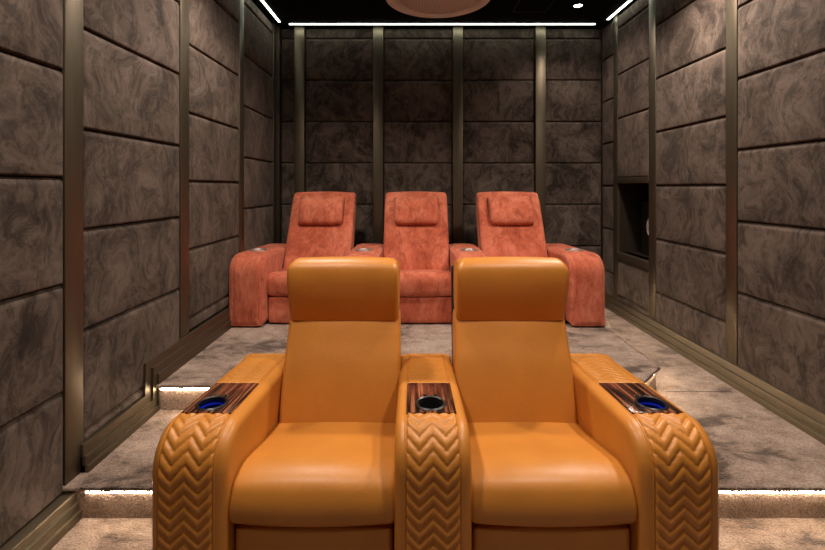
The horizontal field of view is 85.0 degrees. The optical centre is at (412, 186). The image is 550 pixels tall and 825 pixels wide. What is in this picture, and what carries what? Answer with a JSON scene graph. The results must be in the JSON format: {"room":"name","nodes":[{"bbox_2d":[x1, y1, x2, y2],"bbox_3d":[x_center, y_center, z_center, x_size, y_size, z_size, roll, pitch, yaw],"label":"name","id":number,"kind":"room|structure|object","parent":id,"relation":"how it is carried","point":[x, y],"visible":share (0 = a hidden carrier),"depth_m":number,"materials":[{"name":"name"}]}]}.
{"room":"home theater","nodes":[
{"label":"home theater","id":0,"kind":"room"},
{"bbox_2d":[0,0,272,545],"bbox_3d":[-1.585,-0.170,1.895,0.149,3.240,6.390,0,0,0],"label":"wall","id":1,"kind":"structure","parent":0,"point":[131,47],"depth_m":2.29,"materials":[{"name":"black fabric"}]},
{"bbox_2d":[55,0,82,492],"bbox_3d":[-1.536,-0.170,2.015,0.048,3.240,0.110,0,0,0],"label":"trim","id":2,"kind":"structure","parent":1,"relation":"attached to","point":[72,71],"depth_m":2.00,"materials":[{"name":"brown metal"}]},
{"bbox_2d":[0,305,232,549],"bbox_3d":[-1.503,1.226,1.845,0.114,0.468,6.290,0,0,0],"label":"baseboard","id":3,"kind":"structure","parent":1,"relation":"attached to","point":[53,522],"depth_m":2.28,"materials":[{"name":"brown wood"}]},
{"bbox_2d":[175,0,188,338],"bbox_3d":[-1.536,-0.170,2.991,0.048,3.240,0.113,0,0,0],"label":"trim","id":4,"kind":"structure","parent":1,"relation":"attached to","point":[183,74],"depth_m":2.97,"materials":[{"name":"brown metal"}]},
{"bbox_2d":[234,0,243,252],"bbox_3d":[-1.536,-0.170,3.990,0.048,3.240,0.110,0,0,0],"label":"trim","id":5,"kind":"structure","parent":1,"relation":"attached to","point":[240,22],"depth_m":3.98,"materials":[{"name":"brown metal"}]},
{"bbox_2d":[271,23,275,242],"bbox_3d":[-1.536,-0.170,4.942,0.048,3.240,0.085,0,0,0],"label":"trim","id":6,"kind":"structure","parent":1,"relation":"attached to","point":[273,24],"depth_m":4.93,"materials":[{"name":"brown metal"}]},
{"bbox_2d":[276,26,281,242],"bbox_3d":[-1.518,-0.170,5.037,0.085,3.240,0.105,0,0,0],"label":"trim","id":7,"kind":"structure","parent":1,"relation":"attached to","point":[278,28],"depth_m":4.99,"materials":[{"name":"brown metal"}]},
{"bbox_2d":[156,319,660,409],"bbox_3d":[0.013,1.226,3.846,3.147,0.151,2.487,0,0,0],"label":"step","id":8,"kind":"structure","parent":0,"point":[215,361],"depth_m":3.19,"materials":[{"name":"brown carpet"}]},
{"bbox_2d":[160,388,207,389],"bbox_3d":[0.550,1.172,3.095,3.798,0.018,1.676,0,0,-37],"label":"light strip","id":9,"kind":"object","parent":8,"relation":"attached to","point":[161,388],"visible":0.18,"depth_m":2.62,"materials":[{"name":"beige plastic"}]},
{"bbox_2d":[229,191,605,325],"bbox_3d":[0.035,0.598,4.176,3.089,1.105,1.033,0,0,0],"label":"recliner sofa","id":10,"kind":"object","parent":8,"relation":"on","point":[322,223],"visible":0.69,"depth_m":4.24,"materials":[{"name":"fabric"}]},
{"bbox_2d":[267,270,287,296],"bbox_3d":[-0.895,0.818,4.062,0.651,0.212,0.685,0,0,0],"label":"seat cushion","id":11,"kind":"object","parent":10,"relation":"on","point":[276,279],"depth_m":3.73,"materials":[{"name":"fabric"}]},
{"bbox_2d":[298,196,344,224],"bbox_3d":[-0.895,0.228,4.434,0.430,0.282,0.219,0,0,0],"label":"pillow","id":12,"kind":"object","parent":10,"relation":"on","point":[312,210],"depth_m":4.36,"materials":[{"name":"fabric"}]},
{"bbox_2d":[394,196,437,224],"bbox_3d":[0.035,0.228,4.434,0.430,0.282,0.219,0,0,0],"label":"pillow","id":13,"kind":"object","parent":10,"relation":"on","point":[408,210],"depth_m":4.36,"materials":[{"name":"fabric"}]},
{"bbox_2d":[400,269,450,296],"bbox_3d":[0.035,0.818,4.062,0.651,0.212,0.685,0,0,0],"label":"seat cushion","id":14,"kind":"object","parent":10,"relation":"on","point":[413,282],"depth_m":3.73,"materials":[{"name":"fabric"}]},
{"bbox_2d":[487,196,533,224],"bbox_3d":[0.967,0.228,4.434,0.430,0.282,0.219,0,0,0],"label":"pillow","id":15,"kind":"object","parent":10,"relation":"on","point":[501,210],"depth_m":4.36,"materials":[{"name":"fabric"}]},
{"bbox_2d":[51,518,824,549],"bbox_3d":[0.305,1.500,1.895,3.930,0.100,6.390,0,0,0],"label":"floor","id":16,"kind":"structure","parent":0,"point":[88,533],"depth_m":1.88,"materials":[{"name":"brown carpet"}]},
{"bbox_2d":[152,257,718,549],"bbox_3d":[0.080,0.902,1.988,1.959,1.096,0.934,0,0,0],"label":"recliner sofa","id":17,"kind":"object","parent":16,"relation":"on","point":[340,439],"visible":1,"depth_m":1.68,"materials":[{"name":"orange leather"}]},
{"bbox_2d":[181,383,258,413],"bbox_3d":[-0.774,0.862,1.841,0.189,0.032,0.302,0,0,0],"label":"wood tray","id":18,"kind":"object","parent":17,"relation":"on","point":[221,398],"depth_m":1.81,"materials":[{"name":"brown wood"}]},
{"bbox_2d":[229,422,394,526],"bbox_3d":[-0.349,1.137,1.910,0.586,0.254,0.745,0,0,0],"label":"seat cushion","id":19,"kind":"object","parent":17,"relation":"on","point":[289,474],"depth_m":1.59,"materials":[{"name":"orange leather"}]},
{"bbox_2d":[406,383,455,413],"bbox_3d":[0.071,0.862,1.841,0.188,0.032,0.302,0,0,0],"label":"wood tray","id":20,"kind":"object","parent":17,"relation":"on","point":[421,398],"depth_m":1.81,"materials":[{"name":"brown wood"}]},
{"bbox_2d":[468,422,637,526],"bbox_3d":[0.491,1.137,1.910,0.587,0.254,0.745,0,0,0],"label":"seat cushion","id":21,"kind":"object","parent":17,"relation":"on","point":[525,474],"depth_m":1.59,"materials":[{"name":"orange leather"}]},
{"bbox_2d":[599,383,682,413],"bbox_3d":[0.921,0.862,1.841,0.194,0.032,0.302,0,0,0],"label":"wood tray","id":22,"kind":"object","parent":17,"relation":"on","point":[633,398],"depth_m":1.81,"materials":[{"name":"brown wood"}]},
{"bbox_2d":[282,29,600,257],"bbox_3d":[0.305,-0.170,5.118,3.930,3.240,0.143,0,0,0],"label":"wall","id":23,"kind":"structure","parent":0,"point":[498,64],"depth_m":5.05,"materials":[{"name":"black fabric"}]},
{"bbox_2d":[294,26,305,193],"bbox_3d":[-1.261,-0.170,5.049,0.112,3.240,0.082,0,0,0],"label":"trim","id":24,"kind":"structure","parent":23,"relation":"attached to","point":[299,31],"depth_m":5.01,"materials":[{"name":"brown metal"}]},
{"bbox_2d":[373,26,383,243],"bbox_3d":[-0.383,-0.170,5.049,0.112,3.240,0.082,0,0,0],"label":"trim","id":25,"kind":"structure","parent":23,"relation":"attached to","point":[378,31],"depth_m":5.01,"materials":[{"name":"brown metal"}]},
{"bbox_2d":[452,26,462,242],"bbox_3d":[0.506,-0.170,5.049,0.112,3.240,0.082,0,0,0],"label":"trim","id":26,"kind":"structure","parent":23,"relation":"attached to","point":[457,31],"depth_m":5.01,"materials":[{"name":"brown metal"}]},
{"bbox_2d":[534,26,545,240],"bbox_3d":[1.428,-0.170,5.049,0.112,3.240,0.082,0,0,0],"label":"trim","id":27,"kind":"structure","parent":23,"relation":"attached to","point":[539,31],"depth_m":5.01,"materials":[{"name":"brown metal"}]},
{"bbox_2d":[62,308,824,517],"bbox_3d":[0.305,1.376,3.518,3.730,0.148,3.145,0,0,0],"label":"step","id":28,"kind":"structure","parent":0,"point":[756,449],"depth_m":2.18,"materials":[{"name":"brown carpet"}]},
{"bbox_2d":[85,491,151,492],"bbox_3d":[-1.198,1.324,1.966,0.455,0.018,0.009,0,0,0],"label":"light strip","id":29,"kind":"object","parent":28,"relation":"attached to","point":[85,491],"visible":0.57,"depth_m":1.96,"materials":[{"name":"beige plastic"}]},
{"bbox_2d":[719,491,824,492],"bbox_3d":[1.585,1.324,1.966,0.910,0.018,0.009,0,0,0],"label":"light strip","id":30,"kind":"object","parent":28,"relation":"attached to","point":[719,491],"visible":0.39,"depth_m":1.96,"materials":[{"name":"beige plastic"}]},
{"bbox_2d":[252,0,636,28],"bbox_3d":[0.305,-1.840,1.945,3.930,0.100,6.490,0,0,0],"label":"ceiling","id":31,"kind":"structure","parent":0,"point":[286,11],"depth_m":4.67,"materials":[{"name":"black paint"}]},
{"bbox_2d":[261,0,280,21],"bbox_3d":[-1.441,-1.788,2.585,0.030,0.008,4.578,0,0,0],"label":"light strip","id":32,"kind":"object","parent":31,"relation":"attached to","point":[263,1],"visible":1,"depth_m":4.55,"materials":[{"name":"white plastic"}]},
{"bbox_2d":[386,0,489,17],"bbox_3d":[0.221,-1.679,3.840,0.930,0.219,0.930,0,0,0],"label":"ceiling light","id":33,"kind":"object","parent":31,"relation":"attached to","point":[418,8],"visible":1,"depth_m":3.98,"materials":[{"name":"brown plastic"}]},
{"bbox_2d":[289,23,595,24],"bbox_3d":[0.325,-1.788,4.938,3.358,0.008,0.033,0,0,0],"label":"light strip","id":34,"kind":"object","parent":31,"relation":"attached to","point":[289,23],"visible":1,"depth_m":4.93,"materials":[{"name":"white plastic"}]},
{"bbox_2d":[290,24,594,24],"bbox_3d":[0.325,-1.787,4.938,3.350,0.005,0.025,0,0,0],"label":"diffuser","id":35,"kind":"object","parent":34,"relation":"attached to","point":[290,24],"depth_m":4.94,"materials":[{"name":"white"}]},
{"bbox_2d":[572,3,583,7],"bbox_3d":[1.630,-1.785,4.430,0.104,0.010,0.104,0,0,0],"label":"recessed light","id":36,"kind":"object","parent":31,"relation":"in","point":[577,5],"visible":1,"depth_m":4.43,"materials":[{"name":"white plastic"}]},
{"bbox_2d":[607,0,631,19],"bbox_3d":[2.085,-1.788,2.550,0.030,0.008,4.508,0,0,0],"label":"light strip","id":37,"kind":"object","parent":31,"relation":"attached to","point":[628,1],"visible":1,"depth_m":4.53,"materials":[{"name":"white plastic"}]},
{"bbox_2d":[603,0,824,412],"bbox_3d":[2.185,-0.170,1.895,0.129,3.240,6.390,0,0,0],"label":"wall","id":38,"kind":"structure","parent":0,"point":[781,43],"depth_m":2.94,"materials":[{"name":"black fabric"}]},
{"bbox_2d":[600,27,606,261],"bbox_3d":[2.146,-0.170,5.060,0.048,3.240,0.060,0,0,0],"label":"trim","id":39,"kind":"structure","parent":38,"relation":"attached to","point":[602,28],"depth_m":5.03,"materials":[{"name":"brown metal"}]},
{"bbox_2d":[613,14,621,299],"bbox_3d":[2.147,-0.170,4.713,0.046,3.240,0.095,0,0,0],"label":"trim","id":40,"kind":"structure","parent":38,"relation":"attached to","point":[616,187],"depth_m":4.71,"materials":[{"name":"brown metal"}]},
{"bbox_2d":[617,176,648,269],"bbox_3d":[2.184,0.328,4.356,0.132,0.845,0.617,0,0,0],"label":"trim","id":41,"kind":"structure","parent":38,"relation":"attached to","point":[637,261],"depth_m":4.33,"materials":[{"name":"brown metal"}]},
{"bbox_2d":[621,183,648,257],"bbox_3d":[2.395,0.320,4.356,0.470,0.750,0.617,0,0,0],"label":"niche","id":42,"kind":"object","parent":38,"relation":"attached to","point":[632,195],"depth_m":4.65,"materials":[{"name":"brown metal"}]},
{"bbox_2d":[641,202,648,255],"bbox_3d":[2.414,0.412,4.330,0.292,0.525,0.400,0,0,0],"label":"loudspeaker","id":43,"kind":"object","parent":42,"relation":"in","point":[644,205],"visible":0.12,"depth_m":4.44,"materials":[{"name":"black plastic"}]},
{"bbox_2d":[649,0,660,319],"bbox_3d":[2.147,-0.170,3.991,0.046,3.240,0.113,0,0,0],"label":"trim","id":44,"kind":"structure","parent":38,"relation":"attached to","point":[652,3],"depth_m":3.98,"materials":[{"name":"brown metal"}]},
{"bbox_2d":[605,293,824,444],"bbox_3d":[2.125,1.313,1.865,0.090,0.293,6.330,0,0,0],"label":"baseboard","id":45,"kind":"structure","parent":38,"relation":"attached to","point":[798,413],"depth_m":2.94,"materials":[{"name":"brown wood"}]},
{"bbox_2d":[726,0,742,364],"bbox_3d":[2.147,-0.170,3.001,0.046,3.240,0.102,0,0,0],"label":"trim","id":46,"kind":"structure","parent":38,"relation":"attached to","point":[732,79],"depth_m":2.99,"materials":[{"name":"brown metal"}]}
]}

